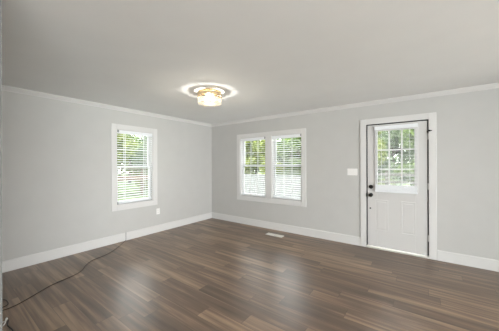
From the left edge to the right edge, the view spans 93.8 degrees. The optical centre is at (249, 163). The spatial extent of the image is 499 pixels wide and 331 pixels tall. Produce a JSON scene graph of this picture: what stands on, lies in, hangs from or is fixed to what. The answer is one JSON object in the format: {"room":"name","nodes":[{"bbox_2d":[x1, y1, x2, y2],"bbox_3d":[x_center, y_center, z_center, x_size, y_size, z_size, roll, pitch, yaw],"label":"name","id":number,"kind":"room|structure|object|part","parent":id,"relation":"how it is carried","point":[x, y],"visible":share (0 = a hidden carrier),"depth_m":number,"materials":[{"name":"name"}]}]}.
{"room":"empty living room","nodes":[
{"label":"empty living room","id":0,"kind":"room"},
{"bbox_2d":[0,0,1,330],"bbox_3d":[-2.399,0.196,1.947,2.640,2.440,0.130,0,0,36],"label":"wall","id":1,"kind":"structure","parent":0,"point":[0,0],"depth_m":1.22,"materials":[{"name":"beige paint"}]},
{"bbox_2d":[2,91,211,260],"bbox_3d":[-4.104,0.202,1.978,0.150,2.440,10.650,0,0,36],"label":"wall","id":2,"kind":"structure","parent":0,"point":[56,154],"depth_m":3.69,"materials":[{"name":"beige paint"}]},
{"bbox_2d":[2,212,211,272],"bbox_3d":[-2.197,1.342,4.440,0.015,0.148,4.128,0,0,36],"label":"baseboard","id":3,"kind":"structure","parent":2,"relation":"attached to","point":[20,262],"depth_m":3.84,"materials":[{"name":"white paint"}]},
{"bbox_2d":[2,85,211,126],"bbox_3d":[-2.195,-0.994,4.432,0.042,0.061,4.128,0,0,36],"label":"trim","id":4,"kind":"structure","parent":2,"relation":"attached to","point":[4,88],"depth_m":3.84,"materials":[{"name":"white paint"}]},
{"bbox_2d":[111,123,157,211],"bbox_3d":[-2.236,0.062,4.518,0.168,1.561,0.892,0,0,36],"label":"window","id":5,"kind":"structure","parent":2,"relation":"in","point":[114,127],"depth_m":4.47,"materials":[{"name":"white paint"}]},
{"bbox_3d":[-2.250,0.386,4.529,0.028,0.701,0.684,0,0,36],"label":"sash","id":6,"kind":"part","parent":5,"relation":"part of","materials":[{"name":"white plastic"}]},
{"bbox_2d":[117,130,151,204],"bbox_3d":[-2.203,0.059,4.494,0.068,1.355,0.680,0,0,36],"label":"window blind","id":7,"kind":"object","parent":5,"relation":"attached to","point":[118,131],"visible":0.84,"depth_m":4.46,"materials":[{"name":"white plastic"}]},
{"bbox_3d":[-2.323,0.073,4.342,0.054,1.257,0.009,0,0,36],"label":"ladder cord","id":8,"kind":"part","parent":7,"relation":"part of","materials":[{"name":"white fabric"}]},
{"bbox_3d":[-2.206,0.708,4.498,0.048,0.026,0.672,0,0,36],"label":"rail","id":9,"kind":"part","parent":7,"relation":"part of","materials":[{"name":"white plastic"}]},
{"bbox_3d":[-2.096,0.072,4.652,0.054,1.257,0.009,0,0,36],"label":"ladder cord","id":10,"kind":"part","parent":7,"relation":"part of","materials":[{"name":"white plastic"}]},
{"bbox_3d":[-2.279,-0.269,4.549,0.028,0.690,0.684,0,0,36],"label":"sash","id":11,"kind":"part","parent":5,"relation":"part of","materials":[{"name":"white plastic"}]},
{"bbox_2d":[1,0,498,123],"bbox_3d":[-0.057,-1.122,-1.079,10.300,0.180,10.800,0,0,36],"label":"ceiling","id":12,"kind":"structure","parent":0,"point":[264,58],"depth_m":2.15,"materials":[{"name":"paint"}]},
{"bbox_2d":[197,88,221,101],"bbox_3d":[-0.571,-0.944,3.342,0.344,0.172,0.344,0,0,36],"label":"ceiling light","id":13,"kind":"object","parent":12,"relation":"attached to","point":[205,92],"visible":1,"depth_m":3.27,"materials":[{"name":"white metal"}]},
{"bbox_2d":[2,218,498,330],"bbox_3d":[-0.048,1.458,-1.079,10.300,0.100,10.800,0,0,36],"label":"floor","id":14,"kind":"structure","parent":0,"point":[212,274],"depth_m":2.61,"materials":[{"name":"brown wood"}]},
{"bbox_2d":[2,240,125,310],"bbox_3d":[-2.313,1.341,3.266,0.283,0.150,2.073,0,0,9],"label":"cable","id":15,"kind":"object","parent":14,"relation":"on","point":[125,240],"visible":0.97,"depth_m":2.65,"materials":[{"name":"brown plastic"}]},
{"bbox_2d":[266,233,283,237],"bbox_3d":[0.498,1.402,4.598,0.360,0.008,0.120,0,0,36],"label":"floor vent","id":16,"kind":"object","parent":14,"relation":"in","point":[271,234],"visible":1,"depth_m":4.57,"materials":[{"name":"beige metal"}]},
{"bbox_2d":[212,88,498,259],"bbox_3d":[3.091,0.177,3.220,10.000,2.440,0.150,0,0,36],"label":"wall","id":17,"kind":"structure","parent":0,"point":[468,122],"depth_m":3.92,"materials":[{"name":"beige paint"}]},
{"bbox_2d":[237,128,305,206],"bbox_3d":[0.449,0.074,5.141,1.741,1.544,0.168,0,0,36],"label":"window","id":18,"kind":"structure","parent":17,"relation":"in","point":[270,146],"depth_m":5.07,"materials":[{"name":"white paint"}]},
{"bbox_3d":[0.137,-0.263,5.432,0.688,0.660,0.028,0,0,36],"label":"sash","id":19,"kind":"part","parent":18,"relation":"part of","materials":[{"name":"white plastic"}]},
{"bbox_2d":[241,137,264,196],"bbox_3d":[0.088,0.065,5.354,0.695,1.322,0.068,0,0,36],"label":"window blind","id":20,"kind":"object","parent":18,"relation":"attached to","point":[258,138],"visible":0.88,"depth_m":5.28,"materials":[{"name":"white plastic"}]},
{"bbox_3d":[0.038,0.086,5.399,0.009,1.240,0.054,0,0,36],"label":"ladder cord","id":21,"kind":"part","parent":20,"relation":"part of","materials":[{"name":"white fabric"}]},
{"bbox_3d":[0.090,0.713,5.362,0.676,0.026,0.048,0,0,36],"label":"rail","id":22,"kind":"part","parent":20,"relation":"part of","materials":[{"name":"white plastic"}]},
{"bbox_3d":[0.196,0.085,5.284,0.009,1.240,0.054,0,0,36],"label":"ladder cord","id":23,"kind":"part","parent":20,"relation":"part of","materials":[{"name":"white fabric"}]},
{"bbox_3d":[0.120,0.385,5.405,0.688,0.714,0.028,0,0,36],"label":"sash","id":24,"kind":"part","parent":18,"relation":"part of","materials":[{"name":"white plastic"}]},
{"bbox_3d":[0.826,-0.265,4.928,0.670,0.660,0.028,0,0,36],"label":"sash","id":25,"kind":"part","parent":18,"relation":"part of","materials":[{"name":"white plastic"}]},
{"bbox_2d":[272,134,300,199],"bbox_3d":[0.777,0.062,4.850,0.677,1.322,0.068,0,0,36],"label":"window blind","id":26,"kind":"object","parent":18,"relation":"attached to","point":[283,137],"visible":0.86,"depth_m":4.84,"materials":[{"name":"white plastic"}]},
{"bbox_3d":[0.724,0.084,4.897,0.009,1.240,0.054,0,0,36],"label":"ladder cord","id":27,"kind":"part","parent":26,"relation":"part of","materials":[{"name":"white fabric"}]},
{"bbox_3d":[0.779,0.710,4.858,0.658,0.026,0.048,0,0,36],"label":"rail","id":28,"kind":"part","parent":26,"relation":"part of","materials":[{"name":"white plastic"}]},
{"bbox_3d":[0.870,0.083,4.791,0.009,1.240,0.054,0,0,36],"label":"ladder cord","id":29,"kind":"part","parent":26,"relation":"part of","materials":[{"name":"white fabric"}]},
{"bbox_3d":[0.809,0.382,4.901,0.670,0.714,0.028,0,0,36],"label":"sash","id":30,"kind":"part","parent":18,"relation":"part of","materials":[{"name":"white plastic"}]},
{"bbox_2d":[212,212,360,245],"bbox_3d":[0.456,1.332,5.047,3.583,0.148,0.015,0,0,36],"label":"baseboard","id":31,"kind":"structure","parent":17,"relation":"attached to","point":[343,238],"depth_m":4.72,"materials":[{"name":"white paint"}]},
{"bbox_2d":[347,169,357,174],"bbox_3d":[1.793,0.140,4.066,0.165,0.117,0.016,0,0,36],"label":"light switch","id":32,"kind":"object","parent":17,"relation":"attached to","point":[349,171],"visible":1,"depth_m":4.07,"materials":[{"name":"white plastic"}]},
{"bbox_2d":[212,83,498,126],"bbox_3d":[3.030,-1.012,3.142,10.000,0.061,0.042,0,0,36],"label":"trim","id":33,"kind":"structure","parent":17,"relation":"attached to","point":[494,85],"depth_m":3.81,"materials":[{"name":"white paint"}]},
{"bbox_2d":[374,123,417,193],"bbox_3d":[2.298,-0.077,3.678,0.580,1.066,0.028,0,0,36],"label":"door blind","id":34,"kind":"object","parent":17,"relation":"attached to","point":[393,188],"visible":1,"depth_m":3.67,"materials":[{"name":"white plastic"}]},
{"bbox_3d":[2.137,-0.059,3.780,0.004,1.000,0.001,0,0,36],"label":"ladder cord","id":35,"kind":"part","parent":34,"relation":"part of","materials":[{"name":"white fabric"}]},
{"bbox_3d":[2.299,0.445,3.678,0.570,0.022,0.028,0,0,36],"label":"rail","id":36,"kind":"part","parent":34,"relation":"part of","materials":[{"name":"white plastic"}]},
{"bbox_2d":[360,112,436,259],"bbox_3d":[2.339,0.325,3.733,1.020,2.150,0.210,0,0,36],"label":"door","id":37,"kind":"structure","parent":17,"relation":"in","point":[402,223],"depth_m":3.65,"materials":[{"name":"white paint"}]},
{"bbox_3d":[2.161,0.845,3.816,0.190,0.510,0.004,0,0,36],"label":"panel","id":38,"kind":"part","parent":37,"relation":"part of","materials":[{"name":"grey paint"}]},
{"bbox_3d":[2.311,-0.070,3.696,0.590,1.020,0.016,0,0,36],"label":"lite frame","id":39,"kind":"part","parent":37,"relation":"part of","materials":[{"name":"white paint"}]},
{"bbox_3d":[2.455,0.844,3.601,0.190,0.510,0.004,0,0,36],"label":"panel","id":40,"kind":"part","parent":37,"relation":"part of","materials":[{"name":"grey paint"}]},
{"bbox_2d":[437,250,498,271],"bbox_3d":[4.905,1.317,1.794,5.395,0.148,0.015,0,0,36],"label":"baseboard","id":41,"kind":"structure","parent":17,"relation":"attached to","point":[456,258],"depth_m":3.19,"materials":[{"name":"white paint"}]},
{"label":"outside","id":42,"kind":"structure","parent":0,"visible":0},
{"bbox_2d":[118,172,409,199],"bbox_3d":[-1.677,1.914,22.103,70.000,0.100,65.000,0,0,36],"label":"lawn","id":43,"kind":"structure","parent":42,"point":[258,172],"depth_m":16.52,"materials":[{"name":"green plant"}]},
{"bbox_2d":[117,133,139,165],"bbox_3d":[-9.843,-0.340,16.035,3.374,4.584,3.673,0,0,36],"label":"leafy tree","id":44,"kind":"object","parent":43,"relation":"on","point":[118,135],"visible":0.19,"depth_m":16.10,"materials":[{"name":"green plant"}]},
{"bbox_2d":[118,134,144,182],"bbox_3d":[-11.631,-0.791,23.115,5.519,5.484,5.184,0,0,6],"label":"leafy tree","id":45,"kind":"object","parent":43,"relation":"on","point":[136,138],"visible":0.09,"depth_m":22.54,"materials":[{"name":"green plant"}]},
{"bbox_2d":[118,168,147,194],"bbox_3d":[-8.514,1.073,12.359,1.670,1.630,9.600,0,0,36],"label":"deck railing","id":46,"kind":"object","parent":43,"relation":"on","point":[133,176],"visible":0.13,"depth_m":13.64,"materials":[{"name":"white wood"}]},
{"bbox_2d":[132,136,147,174],"bbox_3d":[-7.842,-0.447,19.294,3.239,4.785,3.305,0,0,-21],"label":"leafy tree","id":47,"kind":"object","parent":43,"relation":"on","point":[145,139],"visible":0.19,"depth_m":17.83,"materials":[{"name":"green plant"}]},
{"bbox_2d":[135,180,147,189],"bbox_3d":[-7.568,1.403,16.662,1.180,1.103,1.158,0,0,36],"label":"shrub","id":48,"kind":"object","parent":43,"relation":"on","point":[144,180],"visible":0.3,"depth_m":16.44,"materials":[{"name":"green plant"}]},
{"bbox_2d":[245,160,252,173],"bbox_3d":[-0.424,0.808,14.918,1.783,2.238,1.392,0,0,4],"label":"shrub","id":49,"kind":"object","parent":43,"relation":"on","point":[246,168],"visible":0.05,"depth_m":14.87,"materials":[{"name":"green plant"}]},
{"bbox_2d":[245,140,278,173],"bbox_3d":[0.663,-0.531,17.177,3.536,4.912,3.316,0,0,36],"label":"leafy tree","id":50,"kind":"object","parent":43,"relation":"on","point":[253,143],"visible":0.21,"depth_m":15.99,"materials":[{"name":"green plant"}]},
{"bbox_2d":[258,163,282,174],"bbox_3d":[1.275,0.849,13.586,1.765,2.168,1.790,0,0,36],"label":"shrub","id":51,"kind":"object","parent":43,"relation":"on","point":[262,163],"visible":0.06,"depth_m":13.29,"materials":[{"name":"green plant"}]},
{"bbox_2d":[245,174,300,196],"bbox_3d":[-1.131,1.187,13.885,10.708,1.350,0.120,0,0,36],"label":"fence","id":52,"kind":"object","parent":43,"relation":"on","point":[247,176],"visible":0.05,"depth_m":12.56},
{"bbox_3d":[-1.131,0.602,13.877,10.600,0.060,0.030,0,0,36],"label":"rail","id":53,"kind":"part","parent":52,"relation":"part of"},
{"bbox_2d":[277,137,300,174],"bbox_3d":[3.210,-0.411,15.360,2.960,4.627,2.916,0,0,-10],"label":"leafy tree","id":54,"kind":"object","parent":43,"relation":"on","point":[288,143],"visible":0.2,"depth_m":14.73,"materials":[{"name":"green plant"}]},
{"bbox_2d":[277,138,300,174],"bbox_3d":[4.108,-0.932,19.792,5.186,5.674,5.181,0,0,-23],"label":"leafy tree","id":55,"kind":"object","parent":43,"relation":"on","point":[278,156],"visible":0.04,"depth_m":18.61,"materials":[{"name":"green plant"}]},
{"bbox_2d":[378,131,386,166],"bbox_3d":[7.156,-0.355,14.560,2.613,4.498,2.621,0,0,36],"label":"leafy tree","id":56,"kind":"object","parent":43,"relation":"on","point":[379,139],"visible":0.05,"depth_m":13.45,"materials":[{"name":"green plant"}]},
{"bbox_2d":[378,178,394,184],"bbox_3d":[6.987,1.321,12.001,1.127,1.195,1.205,0,0,36],"label":"shrub","id":57,"kind":"object","parent":43,"relation":"on","point":[384,178],"visible":0.11,"depth_m":11.92,"materials":[{"name":"green plant"}]},
{"bbox_2d":[378,130,413,184],"bbox_3d":[11.138,-0.969,17.200,5.196,5.684,4.894,0,0,36],"label":"leafy tree","id":58,"kind":"object","parent":43,"relation":"on","point":[393,161],"visible":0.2,"depth_m":16.53,"materials":[{"name":"green plant"}]},
{"bbox_2d":[378,171,414,184],"bbox_3d":[8.323,1.079,10.031,8.600,1.500,0.160,0,0,36],"label":"rail fence","id":59,"kind":"object","parent":43,"relation":"on","point":[399,174],"visible":0.06,"depth_m":10.99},
{"bbox_3d":[8.286,0.499,9.983,8.600,0.120,0.040,0,0,36],"label":"rail","id":60,"kind":"part","parent":59,"relation":"part of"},
{"bbox_3d":[8.287,0.859,9.983,8.600,0.120,0.040,0,0,36],"label":"rail","id":61,"kind":"part","parent":59,"relation":"part of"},
{"bbox_2d":[393,129,414,185],"bbox_3d":[8.972,-0.318,12.328,2.436,4.405,2.573,0,0,36],"label":"leafy tree","id":62,"kind":"object","parent":43,"relation":"on","point":[410,144],"visible":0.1,"depth_m":12.47,"materials":[{"name":"green plant"}]}
]}

